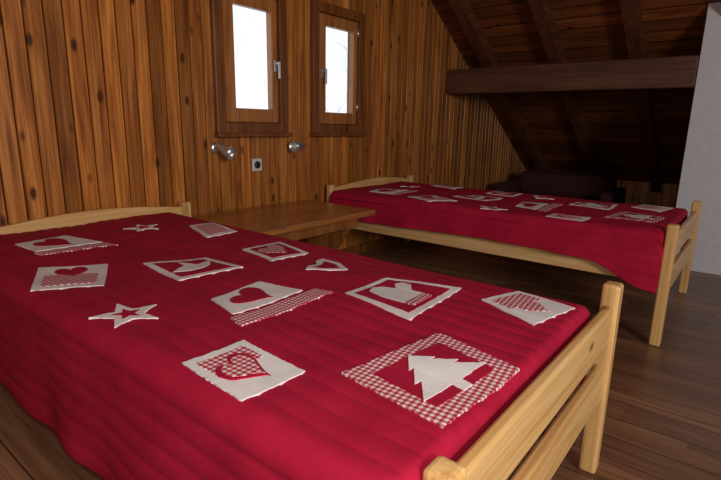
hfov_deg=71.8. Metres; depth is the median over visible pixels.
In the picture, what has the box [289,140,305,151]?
wall lamp
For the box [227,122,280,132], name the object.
rails
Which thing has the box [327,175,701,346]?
bed
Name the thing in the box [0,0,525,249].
wall
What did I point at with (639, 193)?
wall
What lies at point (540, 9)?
rafter
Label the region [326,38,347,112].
bare tree
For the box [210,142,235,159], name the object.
wall lamp
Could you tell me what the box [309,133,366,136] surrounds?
sill
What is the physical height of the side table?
0.500 m
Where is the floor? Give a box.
[0,240,720,479]
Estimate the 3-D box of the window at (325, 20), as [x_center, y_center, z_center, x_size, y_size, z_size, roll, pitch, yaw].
[-0.188,-1.184,3.513,0.084,0.782,0.482,11,16,37]
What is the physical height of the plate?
0.070 m
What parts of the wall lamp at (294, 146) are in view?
bulb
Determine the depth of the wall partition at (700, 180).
3.52 m
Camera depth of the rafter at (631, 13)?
4.37 m
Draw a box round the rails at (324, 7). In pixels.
[319,1,359,132]
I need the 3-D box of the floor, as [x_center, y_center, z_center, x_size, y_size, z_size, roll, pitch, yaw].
[1.510,0.729,1.639,5.600,0.100,9.550,11,16,37]
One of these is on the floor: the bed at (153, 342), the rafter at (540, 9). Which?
the bed at (153, 342)
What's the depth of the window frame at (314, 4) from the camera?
3.35 m
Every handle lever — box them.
[278,62,280,78]
[325,68,326,83]
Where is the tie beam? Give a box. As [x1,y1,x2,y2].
[446,55,699,94]
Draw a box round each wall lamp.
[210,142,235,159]
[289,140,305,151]
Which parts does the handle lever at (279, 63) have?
lever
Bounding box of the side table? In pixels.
[191,200,374,249]
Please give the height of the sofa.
0.530 m
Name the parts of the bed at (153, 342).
headboard, post, post, foot rail, foot rail, post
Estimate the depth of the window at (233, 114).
2.91 m
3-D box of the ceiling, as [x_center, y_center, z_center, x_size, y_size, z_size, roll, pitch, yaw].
[1.539,-0.788,1.290,5.600,2.426,9.550,11,16,37]
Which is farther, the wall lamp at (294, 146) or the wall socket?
the wall lamp at (294, 146)
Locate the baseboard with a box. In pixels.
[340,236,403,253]
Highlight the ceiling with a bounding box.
[431,0,720,183]
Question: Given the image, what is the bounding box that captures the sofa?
[493,170,625,203]
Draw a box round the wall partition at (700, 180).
[675,2,720,274]
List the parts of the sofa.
arm, seat, arm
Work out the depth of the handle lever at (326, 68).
3.34 m
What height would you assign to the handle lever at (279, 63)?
0.100 m
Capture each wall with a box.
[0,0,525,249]
[616,180,678,207]
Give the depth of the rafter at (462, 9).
4.65 m
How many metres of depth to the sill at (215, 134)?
2.94 m
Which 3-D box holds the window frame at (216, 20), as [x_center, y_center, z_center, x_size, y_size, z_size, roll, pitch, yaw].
[-0.631,-1.051,2.898,0.031,0.842,0.535,11,16,37]
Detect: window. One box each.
[222,0,278,122]
[319,12,357,124]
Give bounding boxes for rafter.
[448,0,550,171]
[527,0,602,174]
[619,0,662,192]
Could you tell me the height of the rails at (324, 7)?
0.842 m
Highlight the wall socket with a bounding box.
[252,158,261,170]
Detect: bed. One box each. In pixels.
[0,201,623,479]
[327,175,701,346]
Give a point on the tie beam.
(673, 72)
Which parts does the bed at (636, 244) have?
post, headboard, post, rail, post, foot rail, foot rail, post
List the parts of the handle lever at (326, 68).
lever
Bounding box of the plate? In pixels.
[274,60,276,71]
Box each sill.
[214,133,291,136]
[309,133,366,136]

